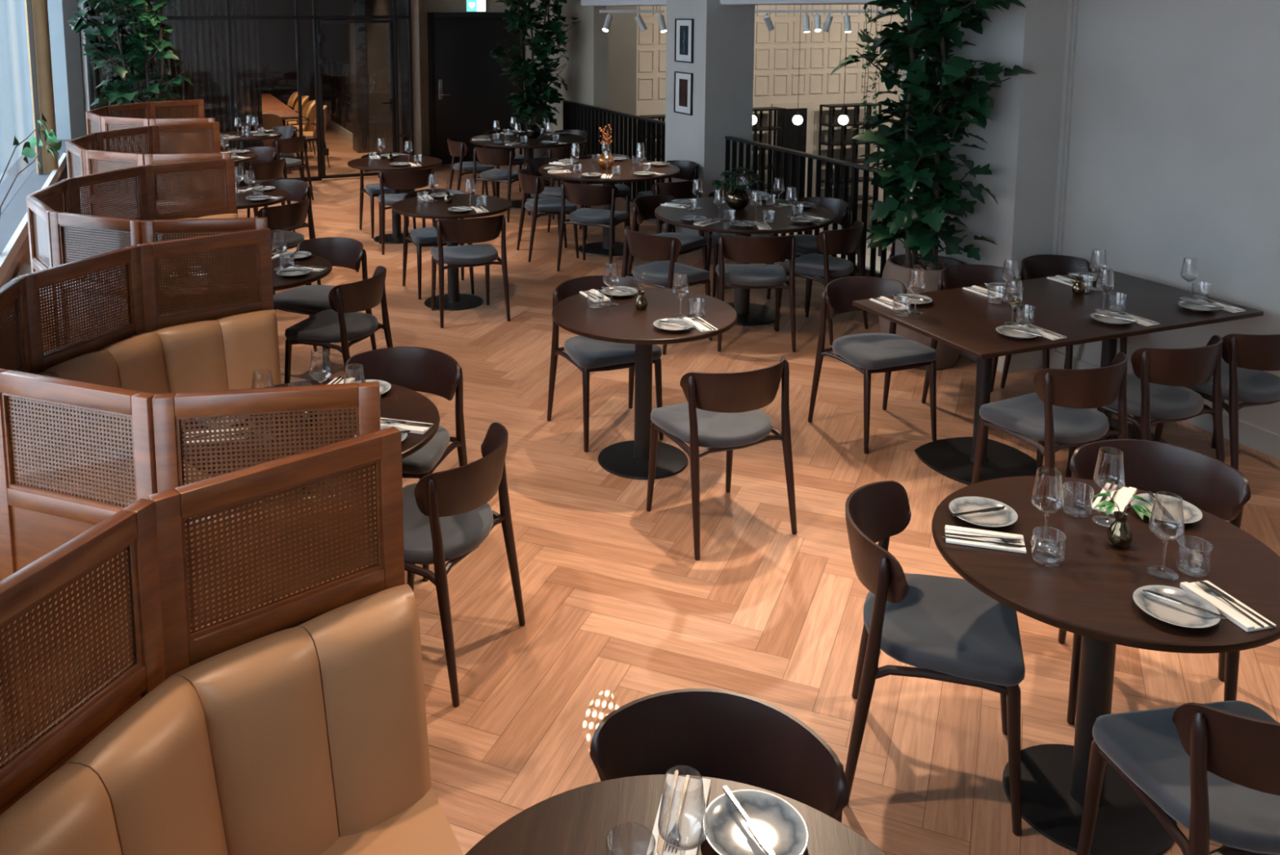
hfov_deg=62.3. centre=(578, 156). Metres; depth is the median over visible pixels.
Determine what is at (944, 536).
table knife
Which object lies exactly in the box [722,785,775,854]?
butter knife
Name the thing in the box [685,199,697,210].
water tumbler
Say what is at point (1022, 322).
water tumbler
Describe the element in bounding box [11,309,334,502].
banquette
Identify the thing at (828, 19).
track spotlight
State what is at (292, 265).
fork
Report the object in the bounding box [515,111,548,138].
potted plant
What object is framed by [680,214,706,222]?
plate
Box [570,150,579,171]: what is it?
wine glass
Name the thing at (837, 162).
railing
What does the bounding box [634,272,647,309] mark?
bud vase
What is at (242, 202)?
round table
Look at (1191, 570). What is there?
water tumbler
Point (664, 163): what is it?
plate
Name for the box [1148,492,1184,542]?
bowl
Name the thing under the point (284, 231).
bowl
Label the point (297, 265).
table knife
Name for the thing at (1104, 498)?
table knife
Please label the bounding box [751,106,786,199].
shelf unit
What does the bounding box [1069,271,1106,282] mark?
plate
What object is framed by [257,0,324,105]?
wall
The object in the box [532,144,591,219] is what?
dining chair
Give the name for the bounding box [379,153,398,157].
plate
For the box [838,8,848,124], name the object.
globe pendant
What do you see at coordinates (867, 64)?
vine
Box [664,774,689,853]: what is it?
fork
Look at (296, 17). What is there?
glass wall
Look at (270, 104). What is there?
meeting table
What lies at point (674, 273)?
bowl
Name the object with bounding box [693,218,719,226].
napkin
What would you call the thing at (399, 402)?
round table
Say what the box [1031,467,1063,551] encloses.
wine glass
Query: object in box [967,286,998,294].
fork
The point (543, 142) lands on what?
plate
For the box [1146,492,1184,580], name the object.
wine glass
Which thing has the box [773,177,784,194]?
bowl
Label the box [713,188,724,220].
wine glass
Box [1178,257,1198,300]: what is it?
wine glass
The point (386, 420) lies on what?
table knife
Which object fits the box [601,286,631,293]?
butter knife
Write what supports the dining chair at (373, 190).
on the floor at (620, 609)
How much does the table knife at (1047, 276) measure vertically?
0.003 m
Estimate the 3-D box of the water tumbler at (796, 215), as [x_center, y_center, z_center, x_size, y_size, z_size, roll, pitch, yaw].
[1.523,0.374,7.331,0.081,0.073,0.081,-3,9,-22]
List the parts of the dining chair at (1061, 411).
leg, leg, seat, leg, seat frame, backrest, leg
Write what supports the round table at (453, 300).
on the floor at (620, 609)
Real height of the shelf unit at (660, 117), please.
2.350 m
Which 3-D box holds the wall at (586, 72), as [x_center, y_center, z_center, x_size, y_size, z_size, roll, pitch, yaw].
[-0.204,-1.354,13.974,0.200,3.640,2.600,-3,9,-22]
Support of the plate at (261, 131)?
on the round table at (243, 140)
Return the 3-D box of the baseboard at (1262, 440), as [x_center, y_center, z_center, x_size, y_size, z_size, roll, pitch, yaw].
[4.023,1.625,3.590,0.015,0.115,6.200,-3,9,-22]
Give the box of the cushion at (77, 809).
[0,763,122,854]
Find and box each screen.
[0,227,380,752]
[0,426,404,814]
[26,157,267,352]
[65,121,231,217]
[85,98,215,168]
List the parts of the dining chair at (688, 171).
seat, leg, backrest, leg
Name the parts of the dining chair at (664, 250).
leg, backrest, seat frame, leg, seat, leg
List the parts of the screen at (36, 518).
panel frame, panel frame, panel frame, panel frame, panel frame, panel frame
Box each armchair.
[283,91,297,110]
[284,95,311,151]
[286,100,316,155]
[287,105,330,170]
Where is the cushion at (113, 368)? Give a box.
[40,350,133,477]
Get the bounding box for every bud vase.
[300,411,317,426]
[386,142,393,160]
[444,180,452,204]
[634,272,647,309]
[1008,274,1022,311]
[1071,259,1084,294]
[1091,492,1153,548]
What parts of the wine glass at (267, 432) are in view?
stem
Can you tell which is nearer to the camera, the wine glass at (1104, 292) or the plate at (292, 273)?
the wine glass at (1104, 292)
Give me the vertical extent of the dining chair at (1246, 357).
0.757 m
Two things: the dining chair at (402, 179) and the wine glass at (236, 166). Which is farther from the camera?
the dining chair at (402, 179)
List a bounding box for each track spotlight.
[602,13,613,31]
[634,13,647,31]
[657,13,666,32]
[763,13,774,31]
[802,13,809,32]
[813,13,821,31]
[822,13,833,31]
[843,13,851,32]
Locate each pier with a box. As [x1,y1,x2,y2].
[348,0,368,152]
[894,0,1068,373]
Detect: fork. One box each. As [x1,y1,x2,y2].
[186,429,244,438]
[292,265,324,268]
[380,420,430,426]
[584,289,602,298]
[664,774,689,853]
[689,316,711,329]
[874,297,902,306]
[944,532,1021,542]
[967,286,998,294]
[1024,324,1062,337]
[1051,275,1075,283]
[1109,484,1119,503]
[1116,311,1155,323]
[1194,580,1264,627]
[1202,298,1240,310]
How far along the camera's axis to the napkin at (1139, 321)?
4.80 m
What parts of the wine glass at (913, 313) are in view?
stem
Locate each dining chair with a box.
[235,146,284,217]
[243,157,295,231]
[250,125,303,180]
[250,197,320,309]
[255,178,315,251]
[262,113,284,177]
[271,135,313,204]
[273,236,376,378]
[284,265,393,383]
[328,346,467,581]
[359,151,416,238]
[377,168,437,254]
[402,188,474,299]
[402,422,525,706]
[431,214,510,328]
[447,137,495,195]
[471,146,530,222]
[481,129,524,196]
[516,168,578,262]
[520,157,583,239]
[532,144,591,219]
[540,129,592,186]
[546,275,663,452]
[556,182,628,275]
[579,153,631,239]
[589,688,848,822]
[621,226,712,355]
[626,195,707,287]
[632,177,704,262]
[636,160,700,235]
[646,355,797,559]
[706,188,772,297]
[715,234,795,351]
[766,196,853,312]
[773,220,868,345]
[808,275,936,453]
[844,480,1025,835]
[921,263,1049,403]
[971,351,1128,484]
[1000,253,1127,388]
[1057,439,1250,724]
[1065,334,1225,477]
[1076,700,1279,854]
[1153,333,1279,470]
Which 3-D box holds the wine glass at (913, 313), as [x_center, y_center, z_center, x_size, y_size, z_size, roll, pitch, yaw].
[1.590,0.635,4.969,0.080,0.206,0.080,-3,9,-22]
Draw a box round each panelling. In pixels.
[328,59,351,126]
[638,4,903,99]
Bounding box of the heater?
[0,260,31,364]
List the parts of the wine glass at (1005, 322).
stem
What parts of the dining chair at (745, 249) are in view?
leg, leg, seat, seat frame, backrest, leg, leg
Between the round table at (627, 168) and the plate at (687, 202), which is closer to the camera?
the plate at (687, 202)
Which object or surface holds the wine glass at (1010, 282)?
on the table at (959, 318)
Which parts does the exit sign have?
green panel, white panel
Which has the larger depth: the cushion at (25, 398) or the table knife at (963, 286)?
the table knife at (963, 286)
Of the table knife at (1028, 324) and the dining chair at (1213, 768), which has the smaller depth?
the dining chair at (1213, 768)
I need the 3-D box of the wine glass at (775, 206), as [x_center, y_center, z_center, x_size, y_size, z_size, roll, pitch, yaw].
[1.452,0.263,7.651,0.080,0.206,0.080,-3,9,-22]
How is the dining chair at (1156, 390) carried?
on the floor at (620, 609)
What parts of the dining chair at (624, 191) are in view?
leg, leg, backrest, seat, seat frame, leg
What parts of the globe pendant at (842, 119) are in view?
globe, cord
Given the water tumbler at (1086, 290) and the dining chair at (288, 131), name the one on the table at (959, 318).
the water tumbler at (1086, 290)
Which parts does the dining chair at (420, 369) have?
backrest, leg, seat, seat frame, leg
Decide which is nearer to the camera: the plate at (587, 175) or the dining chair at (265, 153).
the plate at (587, 175)
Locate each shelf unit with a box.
[639,114,665,191]
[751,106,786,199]
[817,102,881,211]
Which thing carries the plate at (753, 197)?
on the round table at (748, 313)
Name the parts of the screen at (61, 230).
panel frame, panel frame, panel frame, panel frame, panel frame, panel frame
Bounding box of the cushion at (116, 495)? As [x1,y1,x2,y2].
[102,494,135,502]
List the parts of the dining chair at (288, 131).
backrest, seat, seat frame, leg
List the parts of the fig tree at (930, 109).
pot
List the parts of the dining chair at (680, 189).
seat frame, leg, backrest, leg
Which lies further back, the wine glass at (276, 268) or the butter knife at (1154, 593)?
the wine glass at (276, 268)
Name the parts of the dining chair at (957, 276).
leg, backrest, leg, leg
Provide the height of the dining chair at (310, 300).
0.757 m
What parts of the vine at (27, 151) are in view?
stem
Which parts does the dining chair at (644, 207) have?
leg, backrest, leg, seat, seat frame, leg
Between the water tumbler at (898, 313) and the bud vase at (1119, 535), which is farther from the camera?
the water tumbler at (898, 313)
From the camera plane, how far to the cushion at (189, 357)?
4.35 m
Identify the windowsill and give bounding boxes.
[0,138,71,254]
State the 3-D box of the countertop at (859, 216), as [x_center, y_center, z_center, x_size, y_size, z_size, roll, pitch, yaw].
[5.126,1.667,17.742,0.660,0.940,3.860,-3,9,-22]
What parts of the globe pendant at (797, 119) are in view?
globe, cord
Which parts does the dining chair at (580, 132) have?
backrest, leg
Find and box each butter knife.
[279,269,312,271]
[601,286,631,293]
[658,320,694,327]
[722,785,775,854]
[791,217,817,219]
[893,294,929,300]
[951,506,1004,515]
[984,283,1019,289]
[1001,326,1042,336]
[1068,272,1105,278]
[1094,313,1137,320]
[1142,589,1226,618]
[1147,490,1174,520]
[1181,301,1223,307]
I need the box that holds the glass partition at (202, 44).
[86,0,263,175]
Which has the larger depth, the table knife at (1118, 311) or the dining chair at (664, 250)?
the dining chair at (664, 250)
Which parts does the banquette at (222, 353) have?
seat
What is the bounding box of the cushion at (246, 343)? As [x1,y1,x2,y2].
[215,309,280,389]
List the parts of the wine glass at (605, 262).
stem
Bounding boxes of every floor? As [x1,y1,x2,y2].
[0,124,1279,854]
[848,202,882,221]
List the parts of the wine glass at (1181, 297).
stem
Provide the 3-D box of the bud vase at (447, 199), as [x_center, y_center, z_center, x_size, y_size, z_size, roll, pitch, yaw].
[-0.959,0.264,7.772,0.062,0.170,0.062,-3,9,-22]
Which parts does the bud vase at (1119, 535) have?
stem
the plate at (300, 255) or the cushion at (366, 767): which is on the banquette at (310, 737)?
the cushion at (366, 767)
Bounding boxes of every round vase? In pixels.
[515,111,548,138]
[597,124,613,168]
[711,166,762,209]
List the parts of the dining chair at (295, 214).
leg, seat, seat frame, backrest, leg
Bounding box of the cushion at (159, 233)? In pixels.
[127,233,165,286]
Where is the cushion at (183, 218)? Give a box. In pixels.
[160,217,200,285]
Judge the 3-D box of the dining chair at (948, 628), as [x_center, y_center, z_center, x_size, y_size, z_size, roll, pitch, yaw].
[1.002,1.383,3.011,0.493,0.757,0.502,3,8,18]
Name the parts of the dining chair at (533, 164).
leg, seat frame, backrest, seat, leg, leg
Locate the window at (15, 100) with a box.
[0,0,71,178]
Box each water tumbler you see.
[248,417,273,443]
[279,250,294,266]
[379,393,381,413]
[417,192,427,202]
[475,195,486,207]
[586,288,604,307]
[605,832,655,854]
[631,155,640,164]
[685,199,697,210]
[688,299,705,317]
[723,210,735,222]
[762,209,774,222]
[764,193,776,205]
[791,204,804,216]
[893,297,911,315]
[986,284,1005,303]
[1015,304,1035,324]
[1031,528,1066,567]
[1062,482,1093,517]
[1075,274,1093,292]
[1106,292,1126,311]
[1175,539,1213,577]
[1191,280,1210,299]
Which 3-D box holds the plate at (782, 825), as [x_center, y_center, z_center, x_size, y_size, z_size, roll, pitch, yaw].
[0.304,1.166,1.820,0.181,0.020,0.181,3,9,24]
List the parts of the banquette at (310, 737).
seat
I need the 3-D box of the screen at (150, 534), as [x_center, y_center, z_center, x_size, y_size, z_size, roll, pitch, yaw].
[-0.444,1.383,1.370,1.159,1.202,2.162,-3,9,-22]
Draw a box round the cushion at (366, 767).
[297,583,431,836]
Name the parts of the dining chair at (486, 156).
leg, backrest, leg, seat frame, seat, leg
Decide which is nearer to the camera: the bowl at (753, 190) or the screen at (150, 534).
the screen at (150, 534)
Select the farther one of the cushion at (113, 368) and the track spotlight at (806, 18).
the track spotlight at (806, 18)
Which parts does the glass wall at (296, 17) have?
post, post, post, sill rail, post, cross rail, post, post, cross rail, post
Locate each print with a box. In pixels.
[679,25,688,54]
[679,78,687,106]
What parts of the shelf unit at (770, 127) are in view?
shelf, shelf, shelf, shelf, shelf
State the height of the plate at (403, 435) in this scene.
0.020 m
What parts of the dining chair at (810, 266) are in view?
leg, leg, seat, seat frame, leg, backrest, leg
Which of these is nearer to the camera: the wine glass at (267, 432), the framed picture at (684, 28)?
the wine glass at (267, 432)
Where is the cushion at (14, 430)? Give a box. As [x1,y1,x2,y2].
[13,430,36,457]
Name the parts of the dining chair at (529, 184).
leg, backrest, leg, seat frame, seat, leg, leg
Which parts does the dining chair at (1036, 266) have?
leg, backrest, leg, leg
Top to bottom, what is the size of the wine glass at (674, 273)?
0.206 m
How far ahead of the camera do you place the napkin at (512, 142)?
11.16 m
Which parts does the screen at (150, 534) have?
panel frame, panel frame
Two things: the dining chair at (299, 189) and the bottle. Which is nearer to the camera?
the dining chair at (299, 189)
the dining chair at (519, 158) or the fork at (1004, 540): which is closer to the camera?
the fork at (1004, 540)
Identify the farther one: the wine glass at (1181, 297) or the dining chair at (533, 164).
the dining chair at (533, 164)
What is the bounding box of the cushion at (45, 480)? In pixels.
[34,480,109,496]
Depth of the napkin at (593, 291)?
5.24 m
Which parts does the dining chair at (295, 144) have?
leg, backrest, seat, seat frame, leg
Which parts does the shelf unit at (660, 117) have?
shelf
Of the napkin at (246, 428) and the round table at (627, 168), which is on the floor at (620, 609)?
the round table at (627, 168)
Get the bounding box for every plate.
[195,415,248,427]
[219,134,230,137]
[230,149,249,153]
[245,195,270,201]
[251,186,275,191]
[252,133,268,137]
[257,129,274,132]
[276,266,311,277]
[279,250,311,259]
[351,379,391,395]
[354,425,407,440]
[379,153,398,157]
[390,161,409,166]
[429,192,453,198]
[447,206,473,213]
[473,135,489,138]
[493,140,511,143]
[510,130,525,133]
[540,140,556,144]
[543,166,564,170]
[553,131,568,134]
[559,159,577,163]
[581,172,602,177]
[601,285,637,297]
[613,156,626,160]
[633,171,653,176]
[650,161,670,166]
[653,318,693,331]
[672,198,696,204]
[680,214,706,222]
[702,789,808,854]
[728,220,756,227]
[749,195,771,201]
[790,216,817,223]
[791,201,816,208]
[893,293,932,305]
[948,496,1017,527]
[986,282,1024,293]
[995,324,1039,338]
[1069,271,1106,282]
[1089,311,1133,324]
[1129,493,1202,523]
[1133,584,1220,627]
[1177,299,1220,311]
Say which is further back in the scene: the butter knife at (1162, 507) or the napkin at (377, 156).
the napkin at (377, 156)
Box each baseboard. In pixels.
[325,117,352,142]
[1049,350,1279,459]
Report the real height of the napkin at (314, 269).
0.012 m
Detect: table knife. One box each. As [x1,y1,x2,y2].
[297,265,327,267]
[380,418,434,426]
[581,289,599,300]
[656,769,679,854]
[693,316,715,329]
[871,297,899,308]
[942,535,1026,547]
[963,286,995,296]
[1027,324,1066,337]
[1047,275,1073,284]
[1098,481,1115,507]
[1118,311,1159,323]
[1198,579,1275,627]
[1206,298,1245,310]
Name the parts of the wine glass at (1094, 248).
stem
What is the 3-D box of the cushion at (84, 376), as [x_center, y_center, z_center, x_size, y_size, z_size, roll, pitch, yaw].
[-1.862,1.002,3.768,0.194,0.421,0.267,-1,8,-8]
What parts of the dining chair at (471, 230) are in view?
leg, leg, seat, seat frame, backrest, leg, leg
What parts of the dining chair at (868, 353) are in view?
leg, backrest, leg, seat frame, seat, leg, leg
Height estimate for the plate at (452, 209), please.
0.020 m
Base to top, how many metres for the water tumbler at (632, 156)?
0.073 m
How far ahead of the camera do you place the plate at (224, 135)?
11.86 m
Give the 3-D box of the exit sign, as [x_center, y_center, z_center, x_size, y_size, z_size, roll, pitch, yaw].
[-1.434,-2.102,14.745,0.280,0.170,0.076,-3,9,-22]
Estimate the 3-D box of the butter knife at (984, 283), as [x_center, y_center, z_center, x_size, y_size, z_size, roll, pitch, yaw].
[2.151,0.662,5.361,0.176,0.003,0.017,7,11,43]
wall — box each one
[10,171,67,279]
[83,0,413,181]
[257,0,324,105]
[410,0,421,155]
[417,0,522,164]
[524,0,608,183]
[580,0,905,5]
[608,5,636,184]
[635,4,903,204]
[1056,0,1279,435]
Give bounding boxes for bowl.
[251,371,274,388]
[271,231,287,253]
[343,365,365,383]
[602,262,619,287]
[671,272,688,298]
[750,190,761,208]
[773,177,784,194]
[907,267,924,294]
[1001,258,1019,283]
[1004,279,1022,306]
[1031,467,1063,515]
[1088,248,1106,272]
[1093,448,1124,492]
[1095,267,1114,293]
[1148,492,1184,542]
[1179,257,1198,281]
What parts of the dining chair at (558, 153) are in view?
seat frame, leg, backrest, leg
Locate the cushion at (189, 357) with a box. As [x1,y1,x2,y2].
[151,320,227,428]
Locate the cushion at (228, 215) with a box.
[196,213,237,257]
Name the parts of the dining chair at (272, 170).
leg, backrest, leg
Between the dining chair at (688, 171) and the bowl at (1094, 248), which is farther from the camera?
the dining chair at (688, 171)
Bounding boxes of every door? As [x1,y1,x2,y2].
[316,19,395,178]
[321,0,409,155]
[426,12,525,164]
[770,102,812,200]
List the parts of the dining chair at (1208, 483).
leg, leg, backrest, leg, leg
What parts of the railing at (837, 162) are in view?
rail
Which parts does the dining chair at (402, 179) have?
leg, leg, seat, backrest, leg, leg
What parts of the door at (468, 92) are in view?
frame, handle plate, frame, frame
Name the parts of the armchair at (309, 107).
seat, backrest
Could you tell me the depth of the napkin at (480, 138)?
11.54 m
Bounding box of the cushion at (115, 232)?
[84,231,128,281]
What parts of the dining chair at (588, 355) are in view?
leg, leg, backrest, seat frame, seat, leg, leg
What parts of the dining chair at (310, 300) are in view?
seat frame, seat, leg, leg, backrest, leg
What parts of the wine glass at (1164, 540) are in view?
stem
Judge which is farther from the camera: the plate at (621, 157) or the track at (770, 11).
the track at (770, 11)
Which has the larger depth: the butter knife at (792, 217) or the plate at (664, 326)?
the butter knife at (792, 217)
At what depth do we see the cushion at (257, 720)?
2.12 m
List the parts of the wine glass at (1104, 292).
stem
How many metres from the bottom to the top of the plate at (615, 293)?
0.020 m
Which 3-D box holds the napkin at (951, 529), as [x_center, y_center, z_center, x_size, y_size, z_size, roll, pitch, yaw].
[1.093,1.028,2.839,0.200,0.012,0.082,2,8,17]
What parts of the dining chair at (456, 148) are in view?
leg, backrest, leg, seat frame, seat, leg, leg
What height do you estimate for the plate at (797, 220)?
0.020 m
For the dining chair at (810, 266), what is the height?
0.757 m
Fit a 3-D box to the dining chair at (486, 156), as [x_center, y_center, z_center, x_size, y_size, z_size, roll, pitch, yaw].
[-0.817,0.264,11.068,0.502,0.757,0.493,5,9,30]
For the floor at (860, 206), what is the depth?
24.22 m
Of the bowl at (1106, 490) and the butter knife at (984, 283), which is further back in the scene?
the butter knife at (984, 283)
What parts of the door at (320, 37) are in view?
lock plate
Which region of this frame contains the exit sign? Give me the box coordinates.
[465,0,485,11]
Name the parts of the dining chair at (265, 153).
leg, seat, backrest, leg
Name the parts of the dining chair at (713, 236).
leg, leg, backrest, seat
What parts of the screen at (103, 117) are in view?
panel frame, panel frame, panel frame, panel frame, panel frame, panel frame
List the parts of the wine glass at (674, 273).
stem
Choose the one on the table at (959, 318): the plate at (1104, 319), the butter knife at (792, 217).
the plate at (1104, 319)
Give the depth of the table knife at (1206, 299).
5.06 m
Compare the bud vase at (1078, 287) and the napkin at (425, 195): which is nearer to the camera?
the bud vase at (1078, 287)
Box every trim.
[0,152,66,284]
[0,164,67,287]
[26,0,43,174]
[62,0,87,168]
[78,4,89,125]
[1049,0,1079,351]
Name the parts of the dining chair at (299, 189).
seat, backrest, seat frame, leg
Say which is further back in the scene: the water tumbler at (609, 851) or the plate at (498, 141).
the plate at (498, 141)
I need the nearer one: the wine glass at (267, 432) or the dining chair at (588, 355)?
the wine glass at (267, 432)
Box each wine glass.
[235,165,244,193]
[251,371,274,433]
[271,231,287,270]
[309,348,332,384]
[343,365,365,427]
[377,137,385,159]
[427,173,438,201]
[464,178,475,207]
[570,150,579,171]
[602,262,619,306]
[635,142,644,165]
[657,770,707,851]
[671,272,688,318]
[692,179,702,208]
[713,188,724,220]
[750,190,761,222]
[773,177,784,207]
[785,186,797,217]
[906,267,924,314]
[1001,258,1019,302]
[1003,279,1022,325]
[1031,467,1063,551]
[1088,248,1106,290]
[1092,448,1124,527]
[1094,267,1114,312]
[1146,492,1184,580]
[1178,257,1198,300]
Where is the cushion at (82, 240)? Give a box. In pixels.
[66,240,101,280]
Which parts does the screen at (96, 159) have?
panel frame, panel frame, panel frame, panel frame, panel frame, panel frame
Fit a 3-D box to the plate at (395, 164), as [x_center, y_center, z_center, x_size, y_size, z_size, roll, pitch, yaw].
[-1.629,0.077,9.659,0.181,0.020,0.181,-5,9,-32]
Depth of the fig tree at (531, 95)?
12.90 m
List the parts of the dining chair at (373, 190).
leg, leg, backrest, seat frame, seat, leg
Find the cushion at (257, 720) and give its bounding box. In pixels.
[171,626,338,854]
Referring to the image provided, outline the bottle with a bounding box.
[877,245,880,256]
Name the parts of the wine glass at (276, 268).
stem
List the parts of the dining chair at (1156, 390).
leg, leg, leg, seat, seat frame, backrest, leg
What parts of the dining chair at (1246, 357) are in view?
leg, leg, seat, leg, seat frame, backrest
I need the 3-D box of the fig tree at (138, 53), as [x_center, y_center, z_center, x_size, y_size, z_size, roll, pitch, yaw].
[-4.866,-1.113,11.746,1.318,3.296,1.380,1,8,9]
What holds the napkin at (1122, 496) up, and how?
on the round table at (1090, 596)
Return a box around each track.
[599,5,664,13]
[755,4,889,13]
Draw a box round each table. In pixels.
[167,251,332,290]
[177,186,290,214]
[182,378,439,497]
[219,130,282,174]
[220,150,257,163]
[261,93,298,125]
[347,155,442,244]
[391,193,511,310]
[465,773,887,854]
[470,132,586,208]
[537,158,679,256]
[551,287,737,479]
[654,196,835,325]
[852,269,1263,484]
[931,475,1279,854]
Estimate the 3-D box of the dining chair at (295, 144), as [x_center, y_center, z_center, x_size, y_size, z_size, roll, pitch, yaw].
[-3.331,0.144,11.929,0.493,0.757,0.502,4,9,26]
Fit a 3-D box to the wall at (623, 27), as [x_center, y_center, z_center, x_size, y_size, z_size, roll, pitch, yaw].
[-0.956,-2.212,18.553,1.860,8.400,5.400,-3,9,-22]
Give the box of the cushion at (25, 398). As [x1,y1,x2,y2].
[11,398,62,479]
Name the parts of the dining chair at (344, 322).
leg, leg, seat, seat frame, leg, backrest, leg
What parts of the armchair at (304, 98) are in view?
seat, backrest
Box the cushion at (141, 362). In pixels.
[98,331,170,431]
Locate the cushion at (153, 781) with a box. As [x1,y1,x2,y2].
[62,675,227,854]
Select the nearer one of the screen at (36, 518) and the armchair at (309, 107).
the screen at (36, 518)
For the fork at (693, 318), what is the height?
0.007 m
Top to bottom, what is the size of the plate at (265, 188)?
0.020 m
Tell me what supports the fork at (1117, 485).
on the napkin at (1122, 496)
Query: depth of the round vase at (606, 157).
9.44 m
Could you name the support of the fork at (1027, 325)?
on the napkin at (1044, 334)
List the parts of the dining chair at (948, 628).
leg, leg, backrest, seat frame, seat, leg, leg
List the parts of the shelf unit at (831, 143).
shelf, shelf, shelf, shelf, shelf, shelf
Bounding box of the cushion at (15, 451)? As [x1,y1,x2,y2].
[15,451,52,481]
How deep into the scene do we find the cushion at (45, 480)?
2.90 m
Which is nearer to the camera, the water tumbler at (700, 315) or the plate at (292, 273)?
the water tumbler at (700, 315)
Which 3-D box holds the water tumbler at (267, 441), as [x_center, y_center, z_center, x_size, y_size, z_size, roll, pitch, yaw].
[-1.050,0.906,3.503,0.081,0.073,0.081,-3,9,-22]
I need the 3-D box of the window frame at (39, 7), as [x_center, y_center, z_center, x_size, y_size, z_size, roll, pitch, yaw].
[-5.571,-1.111,10.916,0.210,2.580,0.210,-3,9,-22]
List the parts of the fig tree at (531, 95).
pot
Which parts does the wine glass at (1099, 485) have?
stem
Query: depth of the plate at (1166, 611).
2.51 m
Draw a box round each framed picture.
[673,71,693,115]
[674,18,693,62]
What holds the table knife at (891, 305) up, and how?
on the napkin at (904, 306)
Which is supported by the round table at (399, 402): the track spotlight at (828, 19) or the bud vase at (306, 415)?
the bud vase at (306, 415)
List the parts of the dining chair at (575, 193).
leg, leg, backrest, seat frame, seat, leg, leg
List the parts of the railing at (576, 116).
rail, rail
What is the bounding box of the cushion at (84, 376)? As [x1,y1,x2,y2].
[37,371,90,484]
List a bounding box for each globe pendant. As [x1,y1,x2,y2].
[752,112,756,124]
[792,14,802,124]
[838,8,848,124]
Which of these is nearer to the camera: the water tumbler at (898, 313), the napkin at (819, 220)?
the water tumbler at (898, 313)
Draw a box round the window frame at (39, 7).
[24,0,58,173]
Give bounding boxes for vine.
[0,113,62,216]
[860,4,904,131]
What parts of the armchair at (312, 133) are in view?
arm frame, arm frame, seat, backrest, leg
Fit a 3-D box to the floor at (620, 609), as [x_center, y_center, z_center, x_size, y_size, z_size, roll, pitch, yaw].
[-1.653,0.951,9.740,6.040,0.242,21.900,-3,9,-22]
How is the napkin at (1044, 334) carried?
on the table at (959, 318)
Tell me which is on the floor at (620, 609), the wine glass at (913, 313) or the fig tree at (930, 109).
the fig tree at (930, 109)
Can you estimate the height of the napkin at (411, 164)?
0.012 m
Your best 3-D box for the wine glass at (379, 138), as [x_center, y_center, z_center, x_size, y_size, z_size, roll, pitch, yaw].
[-1.873,-0.069,10.038,0.080,0.206,0.080,-3,9,-22]
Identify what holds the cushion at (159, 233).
on the banquette at (228, 215)
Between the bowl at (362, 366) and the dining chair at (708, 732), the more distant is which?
the bowl at (362, 366)
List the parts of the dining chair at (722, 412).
leg, leg, seat, seat frame, leg, backrest, leg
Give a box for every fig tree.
[66,0,193,128]
[489,0,580,186]
[830,0,1037,369]
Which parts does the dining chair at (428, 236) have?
leg, leg, seat, seat frame, backrest, leg, leg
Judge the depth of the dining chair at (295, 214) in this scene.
7.78 m
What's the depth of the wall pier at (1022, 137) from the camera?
6.23 m
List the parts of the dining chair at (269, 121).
backrest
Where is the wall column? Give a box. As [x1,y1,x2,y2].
[664,0,755,244]
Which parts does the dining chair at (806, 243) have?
leg, seat, leg, seat frame, backrest, leg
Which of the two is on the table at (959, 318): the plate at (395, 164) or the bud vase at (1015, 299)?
the bud vase at (1015, 299)
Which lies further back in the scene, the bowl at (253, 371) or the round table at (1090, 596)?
the bowl at (253, 371)
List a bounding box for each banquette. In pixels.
[0,583,463,854]
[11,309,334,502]
[47,213,237,286]
[113,133,199,153]
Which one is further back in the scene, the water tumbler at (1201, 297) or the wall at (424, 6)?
the wall at (424, 6)
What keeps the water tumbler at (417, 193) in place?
on the round table at (453, 300)
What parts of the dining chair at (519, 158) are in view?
leg, leg, backrest, seat frame, seat, leg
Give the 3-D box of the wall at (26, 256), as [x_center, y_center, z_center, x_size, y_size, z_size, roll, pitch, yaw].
[-3.575,1.236,6.231,0.140,0.640,16.800,-3,9,-22]
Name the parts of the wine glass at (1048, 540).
stem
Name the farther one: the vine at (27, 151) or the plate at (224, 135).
the plate at (224, 135)
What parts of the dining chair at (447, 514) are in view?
leg, leg, seat, seat frame, backrest, leg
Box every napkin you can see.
[183,427,248,443]
[222,135,239,138]
[237,186,256,191]
[259,195,284,199]
[271,250,293,260]
[288,264,327,271]
[327,377,355,384]
[369,155,380,159]
[380,417,433,434]
[409,162,421,166]
[417,194,433,200]
[471,206,488,213]
[472,137,490,140]
[505,142,520,145]
[547,169,571,173]
[548,161,571,165]
[579,288,609,302]
[600,173,613,178]
[646,773,711,854]
[661,202,690,208]
[683,316,717,332]
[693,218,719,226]
[755,221,771,229]
[777,202,791,205]
[797,215,827,221]
[869,296,909,310]
[944,524,1026,553]
[962,284,1004,298]
[1017,324,1066,340]
[1046,275,1088,286]
[1092,482,1137,515]
[1110,311,1159,325]
[1179,580,1276,631]
[1195,298,1245,312]
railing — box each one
[562,100,665,202]
[724,135,895,279]

